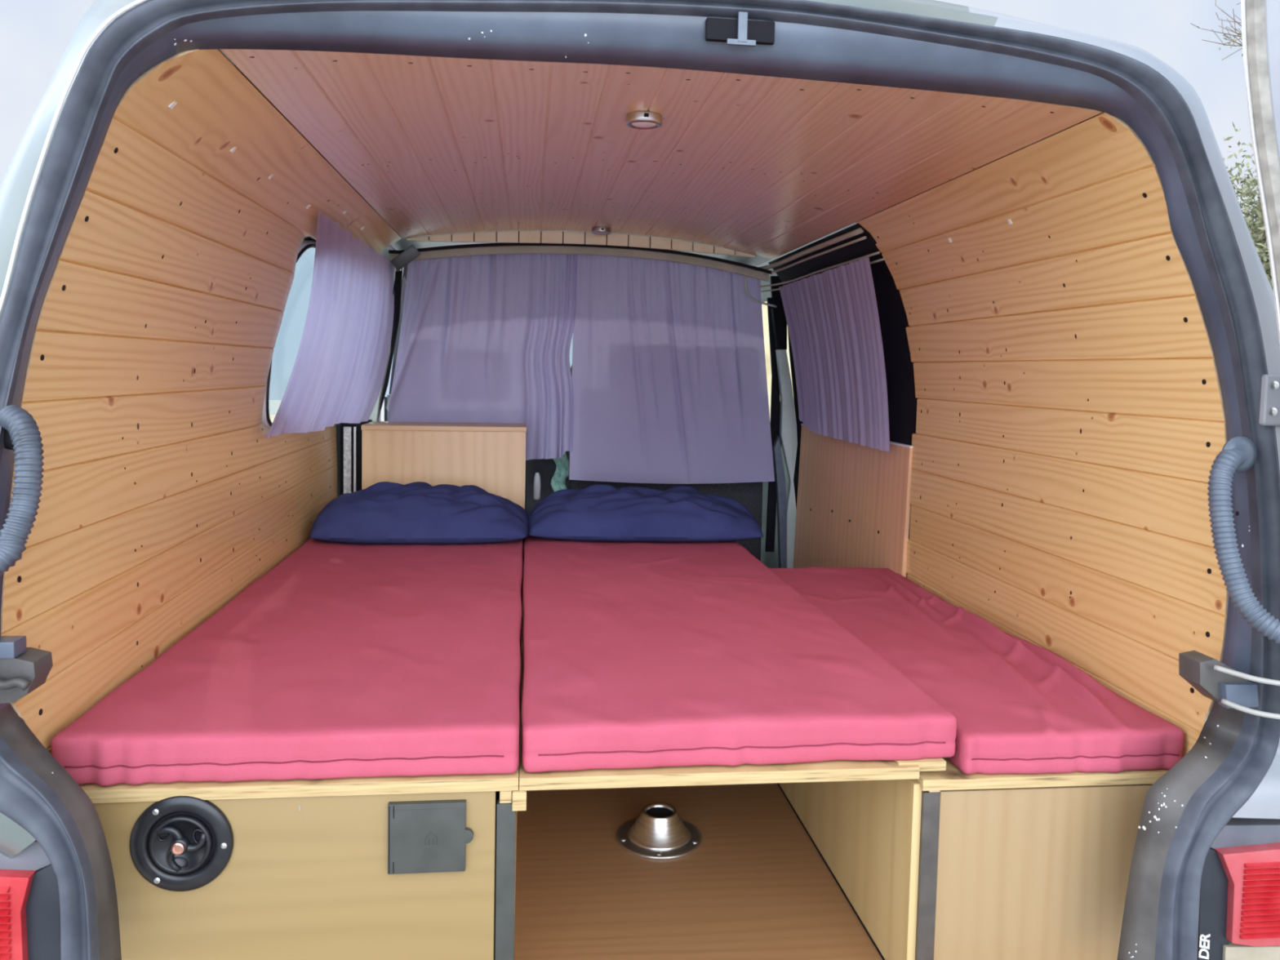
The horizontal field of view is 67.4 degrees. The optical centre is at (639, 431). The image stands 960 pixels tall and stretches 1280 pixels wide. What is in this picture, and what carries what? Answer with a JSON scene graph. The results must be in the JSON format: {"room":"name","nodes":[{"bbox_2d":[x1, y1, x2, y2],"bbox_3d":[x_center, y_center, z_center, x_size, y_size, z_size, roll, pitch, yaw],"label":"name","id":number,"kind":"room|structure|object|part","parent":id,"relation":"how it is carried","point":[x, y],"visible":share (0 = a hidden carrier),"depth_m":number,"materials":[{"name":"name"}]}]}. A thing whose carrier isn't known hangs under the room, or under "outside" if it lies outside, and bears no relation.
{"room":"vehicle interior","nodes":[
{"label":"vehicle interior","id":0,"kind":"room"},
{"bbox_2d":[0,48,401,754],"bbox_3d":[-1.131,0.093,2.208,0.866,1.379,2.114,1,4,-7],"label":"wall","id":1,"kind":"structure","parent":0,"point":[166,495],"depth_m":1.61,"materials":[{"name":"brown wood"}]},
{"bbox_2d":[262,240,315,427],"bbox_3d":[-0.956,-0.265,2.726,0.129,0.540,1.020,1,4,-7],"label":"window","id":2,"kind":"structure","parent":1,"relation":"in","point":[305,245],"depth_m":2.49,"materials":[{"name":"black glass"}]},
{"bbox_2d":[266,210,394,438],"bbox_3d":[-0.865,-0.280,2.773,0.170,0.556,0.978,1,4,-2],"label":"curtain","id":3,"kind":"object","parent":1,"relation":"hanging from","point":[338,372],"visible":1,"depth_m":2.82,"materials":[{"name":"purple fabric"}]},
{"bbox_2d":[388,242,772,281],"bbox_3d":[-0.193,-0.599,3.333,1.320,0.105,0.060,1,4,-7],"label":"curtain rail","id":4,"kind":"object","parent":1,"relation":"attached to","point":[499,248],"depth_m":3.34,"materials":[{"name":"black metal"}]},
{"bbox_2d":[387,253,577,460],"bbox_3d":[-0.563,-0.267,3.377,0.673,0.763,0.046,1,4,-7],"label":"curtain","id":5,"kind":"object","parent":4,"relation":"hanging from","point":[483,338],"visible":0.86,"depth_m":3.39,"materials":[{"name":"purple fabric"}]},
{"bbox_2d":[568,254,774,484],"bbox_3d":[0.130,-0.225,3.459,0.756,0.829,0.027,1,4,-7],"label":"curtain","id":6,"kind":"object","parent":4,"relation":"hanging from","point":[668,376],"visible":0.94,"depth_m":3.46,"materials":[{"name":"purple fabric"}]},
{"bbox_2d":[406,231,755,257],"bbox_3d":[-0.188,-0.654,3.297,1.200,0.065,0.015,1,4,-7],"label":"trim","id":7,"kind":"structure","parent":1,"relation":"attached to","point":[513,237],"depth_m":3.29,"materials":[{"name":"brown wood"}]},
{"bbox_2d":[0,0,1279,959],"bbox_3d":[-0.080,0.148,2.949,2.098,1.962,3.645,1,4,-4],"label":"van","id":8,"kind":"object","parent":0,"point":[1204,878],"depth_m":1.37,"materials":[{"name":"grey paint"}]},
{"bbox_2d":[0,864,60,959],"bbox_3d":[-0.778,0.607,1.196,0.119,0.153,0.070,1,4,-7],"label":"tail light","id":9,"kind":"object","parent":8,"relation":"attached to","point":[30,917],"depth_m":1.18,"materials":[{"name":"red plastic"}]},
{"bbox_3d":[-0.970,0.209,3.029,0.189,1.754,3.100,1,4,-7],"label":"panel","id":10,"kind":"part","parent":8,"relation":"part of","materials":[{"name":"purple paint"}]},
{"bbox_3d":[-0.986,0.236,3.331,0.105,0.560,0.040,1,4,-7],"label":"insulation strip","id":11,"kind":"part","parent":8,"relation":"part of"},
{"bbox_3d":[-0.901,-0.302,3.431,0.098,0.547,0.030,1,4,-7],"label":"door frame","id":12,"kind":"part","parent":8,"relation":"part of","materials":[{"name":"black metal"}]},
{"bbox_3d":[-0.879,-0.317,3.468,0.074,0.489,0.020,1,4,-7],"label":"door trim","id":13,"kind":"part","parent":8,"relation":"part of","materials":[{"name":"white plastic"}]},
{"bbox_2d":[524,460,526,510],"bbox_3d":[-0.700,0.260,3.951,0.480,1.485,0.560,1,4,-7],"label":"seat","id":14,"kind":"object","parent":8,"relation":"in","point":[526,460],"visible":0.02,"depth_m":3.72,"materials":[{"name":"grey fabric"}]},
{"bbox_3d":[-0.389,0.205,3.631,0.026,0.100,0.026,1,4,-7],"label":"gear knob","id":15,"kind":"part","parent":8,"relation":"part of","materials":[{"name":"grey plastic"}]},
{"bbox_3d":[-0.128,-0.649,2.787,1.400,0.097,2.460,1,4,-7],"label":"roof panel","id":16,"kind":"part","parent":8,"relation":"part of","materials":[{"name":"brown wood"}]},
{"bbox_2d":[568,364,763,561],"bbox_3d":[0.074,0.283,3.922,0.760,1.475,0.540,1,4,-7],"label":"seat","id":17,"kind":"object","parent":8,"relation":"in","point":[748,494],"visible":0.02,"depth_m":3.68,"materials":[{"name":"grey fabric"}]},
{"bbox_2d":[551,451,568,492],"bbox_3d":[-0.306,0.176,3.721,0.078,0.222,0.050,1,4,-7],"label":"cloth","id":18,"kind":"object","parent":17,"relation":"hanging from","point":[562,473],"visible":0.52,"depth_m":3.72,"materials":[{"name":"green fabric"}]},
{"bbox_3d":[0.533,0.269,3.657,0.064,0.510,0.030,1,4,-7],"label":"seat belt trim","id":19,"kind":"part","parent":8,"relation":"part of","materials":[{"name":"grey plastic"}]},
{"bbox_3d":[0.551,0.106,3.638,0.094,0.834,0.030,1,4,-7],"label":"pillar trim","id":20,"kind":"part","parent":8,"relation":"part of","materials":[{"name":"grey plastic"}]},
{"bbox_3d":[0.508,-0.555,3.006,0.060,0.028,0.996,0,4,-11],"label":"sliding rail","id":21,"kind":"part","parent":8,"relation":"part of","materials":[{"name":"metal"}]},
{"bbox_3d":[0.519,-0.537,3.009,0.057,0.020,0.995,0,4,-11],"label":"sliding rail","id":22,"kind":"part","parent":8,"relation":"part of","materials":[{"name":"silver metal"}]},
{"bbox_3d":[0.555,-0.499,3.017,0.069,0.019,0.996,0,4,-12],"label":"sliding rail","id":23,"kind":"part","parent":8,"relation":"part of","materials":[{"name":"metal"}]},
{"bbox_3d":[0.570,-0.483,3.020,0.073,0.018,0.997,0,4,-12],"label":"sliding rail","id":24,"kind":"part","parent":8,"relation":"part of","materials":[{"name":"metal"}]},
{"bbox_2d":[778,257,889,451],"bbox_3d":[0.593,-0.233,3.007,0.104,0.520,0.905,1,4,-7],"label":"curtain","id":25,"kind":"object","parent":8,"relation":"hanging from","point":[832,316],"visible":1,"depth_m":2.90,"materials":[{"name":"purple fabric"}]},
{"bbox_3d":[0.612,0.231,3.215,0.189,1.754,3.100,1,4,-7],"label":"panel","id":26,"kind":"part","parent":8,"relation":"part of","materials":[{"name":"brown wood"}]},
{"bbox_2d":[777,263,918,577],"bbox_3d":[0.620,0.121,3.037,0.156,1.395,1.160,1,4,-7],"label":"sliding door","id":27,"kind":"structure","parent":8,"relation":"attached to","point":[853,505],"depth_m":2.86,"materials":[{"name":"brown wood"}]},
{"bbox_2d":[1197,842,1279,959],"bbox_3d":[0.923,0.700,1.401,0.259,0.231,0.070,1,4,-7],"label":"tail light","id":28,"kind":"object","parent":8,"relation":"attached to","point":[1239,906],"depth_m":1.37,"materials":[{"name":"red plastic"}]},
{"bbox_2d":[1240,0,1279,344],"bbox_3d":[1.069,-0.082,1.068,0.716,0.972,0.173,4,5,42],"label":"door","id":29,"kind":"structure","parent":8,"relation":"attached to","point":[1260,19],"depth_m":1.22,"materials":[{"name":"white paint"}]},
{"bbox_3d":[1.075,-0.082,1.063,0.700,0.972,0.173,4,5,42],"label":"door panel","id":30,"kind":"part","parent":29,"relation":"part of","materials":[{"name":"white paint"}]},
{"bbox_3d":[0.912,-0.045,1.355,0.072,0.072,0.012,1,4,-7],"label":"hinge plate","id":31,"kind":"part","parent":8,"relation":"part of","materials":[{"name":"white paint"}]},
{"bbox_2d":[219,48,1102,259],"bbox_3d":[-0.052,-0.590,2.319,1.272,0.082,1.953,1,4,-7],"label":"ceiling","id":32,"kind":"structure","parent":0,"point":[771,167],"depth_m":1.88,"materials":[{"name":"brown wood"}]},
{"bbox_2d":[390,244,420,336],"bbox_3d":[-0.786,-0.476,3.215,0.097,0.306,0.159,0,4,-14],"label":"belt","id":33,"kind":"object","parent":32,"relation":"hanging from","point":[410,254],"visible":0.99,"depth_m":3.14,"materials":[{"name":"black fabric"}]},
{"bbox_2d":[591,226,611,235],"bbox_3d":[-0.128,-0.670,3.199,0.068,0.019,0.072,1,4,-7],"label":"recessed light","id":34,"kind":"object","parent":32,"relation":"in","point":[595,230],"visible":1,"depth_m":3.18,"materials":[{"name":"silver metal"}]},
{"bbox_2d":[626,110,662,128],"bbox_3d":[0.008,-0.576,1.774,0.068,0.019,0.072,1,4,-7],"label":"recessed light","id":35,"kind":"object","parent":32,"relation":"in","point":[647,119],"visible":1,"depth_m":1.75,"materials":[{"name":"silver metal"}]},
{"bbox_2d":[631,121,656,127],"bbox_3d":[0.007,-0.569,1.777,0.050,0.004,0.050,0,4,-12],"label":"diffuser","id":36,"kind":"object","parent":35,"relation":"attached to","point":[634,124],"depth_m":1.77,"materials":[{"name":"white plastic"}]},
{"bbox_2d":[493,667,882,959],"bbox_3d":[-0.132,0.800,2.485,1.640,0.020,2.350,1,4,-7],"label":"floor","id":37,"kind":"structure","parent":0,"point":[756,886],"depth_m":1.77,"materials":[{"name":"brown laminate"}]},
{"bbox_2d":[93,781,526,959],"bbox_3d":[-0.588,0.618,2.248,0.638,0.354,1.849,1,4,-7],"label":"storage cabinet","id":38,"kind":"object","parent":37,"relation":"on","point":[407,876],"visible":0.94,"depth_m":1.35,"materials":[{"name":"brown wood"}]},
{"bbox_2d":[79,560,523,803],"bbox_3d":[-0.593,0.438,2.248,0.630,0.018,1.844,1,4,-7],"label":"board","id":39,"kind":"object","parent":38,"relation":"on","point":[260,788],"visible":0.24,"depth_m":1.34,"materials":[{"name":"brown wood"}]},
{"bbox_2d":[50,537,523,786],"bbox_3d":[-0.594,0.390,2.245,0.635,0.076,1.845,1,4,-7],"label":"cushion","id":40,"kind":"object","parent":39,"relation":"on","point":[341,660],"visible":0.87,"depth_m":1.54,"materials":[{"name":"fabric"}]},
{"bbox_2d":[309,481,528,544],"bbox_3d":[-0.650,0.238,2.917,0.636,0.170,0.401,1,4,-7],"label":"pillow","id":41,"kind":"object","parent":40,"relation":"on","point":[382,513],"visible":0.98,"depth_m":2.75,"materials":[{"name":"blue fabric"}]},
{"bbox_3d":[-0.296,0.625,2.300,0.014,0.346,1.814,1,4,-7],"label":"panel","id":42,"kind":"part","parent":38,"relation":"part of","materials":[{"name":"brown wood"}]},
{"bbox_2d":[519,611,946,791],"bbox_3d":[0.039,0.446,2.323,0.642,0.022,1.844,1,4,-7],"label":"board","id":43,"kind":"object","parent":38,"relation":"on","point":[834,770],"visible":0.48,"depth_m":1.41,"materials":[{"name":"brown wood"}]},
{"bbox_2d":[521,533,956,772],"bbox_3d":[0.047,0.399,2.325,0.672,0.076,1.843,1,4,-7],"label":"cushion","id":44,"kind":"object","parent":43,"relation":"on","point":[636,655],"visible":0.85,"depth_m":1.64,"materials":[{"name":"fabric"}]},
{"bbox_2d":[528,484,763,542],"bbox_3d":[0.009,0.246,3.019,0.731,0.161,0.408,1,4,-7],"label":"pillow","id":45,"kind":"object","parent":44,"relation":"on","point":[596,512],"visible":0.99,"depth_m":2.85,"materials":[{"name":"blue fabric"}]},
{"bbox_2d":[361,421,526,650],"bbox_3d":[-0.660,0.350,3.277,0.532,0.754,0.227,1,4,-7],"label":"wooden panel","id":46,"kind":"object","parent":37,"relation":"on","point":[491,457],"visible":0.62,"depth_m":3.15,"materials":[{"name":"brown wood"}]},
{"bbox_3d":[-0.652,-0.018,3.254,0.532,0.016,0.227,1,4,-7],"label":"lid","id":47,"kind":"part","parent":46,"relation":"part of","materials":[{"name":"brown wood"}]},
{"bbox_2d":[616,802,702,859],"bbox_3d":[0.040,0.798,1.955,0.176,0.058,0.176,1,4,-7],"label":"table leg base","id":48,"kind":"object","parent":37,"relation":"on","point":[659,832],"visible":1,"depth_m":1.92,"materials":[{"name":"silver metal"}]},
{"bbox_2d":[777,778,1153,959],"bbox_3d":[0.552,0.663,2.075,0.426,0.334,1.202,1,4,-7],"label":"storage cabinet","id":49,"kind":"object","parent":37,"relation":"on","point":[1039,873],"visible":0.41,"depth_m":1.48,"materials":[{"name":"brown wood"}]},
{"bbox_2d":[915,757,1168,791],"bbox_3d":[0.562,0.494,2.074,0.418,0.017,1.224,1,4,-7],"label":"board","id":50,"kind":"object","parent":49,"relation":"on","point":[951,779],"visible":0.24,"depth_m":1.47,"materials":[{"name":"brown wood"}]},
{"bbox_2d":[769,566,1184,774],"bbox_3d":[0.597,0.439,2.075,0.365,0.094,1.234,1,4,-7],"label":"cushion","id":51,"kind":"object","parent":50,"relation":"on","point":[1018,706],"visible":0.84,"depth_m":1.67,"materials":[{"name":"fabric"}]},
{"bbox_3d":[0.641,0.708,1.492,0.384,0.324,0.015,1,4,-7],"label":"panel","id":52,"kind":"part","parent":49,"relation":"part of","materials":[{"name":"brown wood"}]},
{"bbox_2d":[855,111,1228,756],"bbox_3d":[0.716,0.161,1.991,0.196,1.354,1.194,1,4,-7],"label":"wall","id":53,"kind":"structure","parent":0,"point":[1071,431],"depth_m":1.77,"materials":[{"name":"brown wood"}]},
{"label":"outside","id":54,"kind":"structure","parent":0,"visible":0},
{"bbox_2d":[268,400,384,421],"bbox_3d":[-0.578,1.139,6.416,60.000,0.020,70.000,1,4,-7],"label":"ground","id":55,"kind":"structure","parent":54,"point":[273,405],"depth_m":33.13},
{"bbox_2d":[761,301,794,421],"bbox_3d":[2.071,-0.075,8.863,2.600,2.200,0.400,1,4,-7],"label":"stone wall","id":56,"kind":"structure","parent":55,"relation":"on","point":[765,315],"depth_m":8.52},
{"bbox_2d":[1190,0,1263,237],"bbox_3d":[7.143,-2.195,11.694,0.910,6.280,0.590,0,4,-19],"label":"tree","id":57,"kind":"object","parent":55,"relation":"on","point":[1233,41],"visible":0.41,"depth_m":11.46,"materials":[{"name":"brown plant"}]},
{"bbox_2d":[1222,120,1273,291],"bbox_3d":[5.578,-0.912,8.380,3.115,4.088,2.849,1,4,-7],"label":"bush","id":58,"kind":"object","parent":55,"relation":"on","point":[1260,242],"visible":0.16,"depth_m":8.24,"materials":[{"name":"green plant"}]}
]}

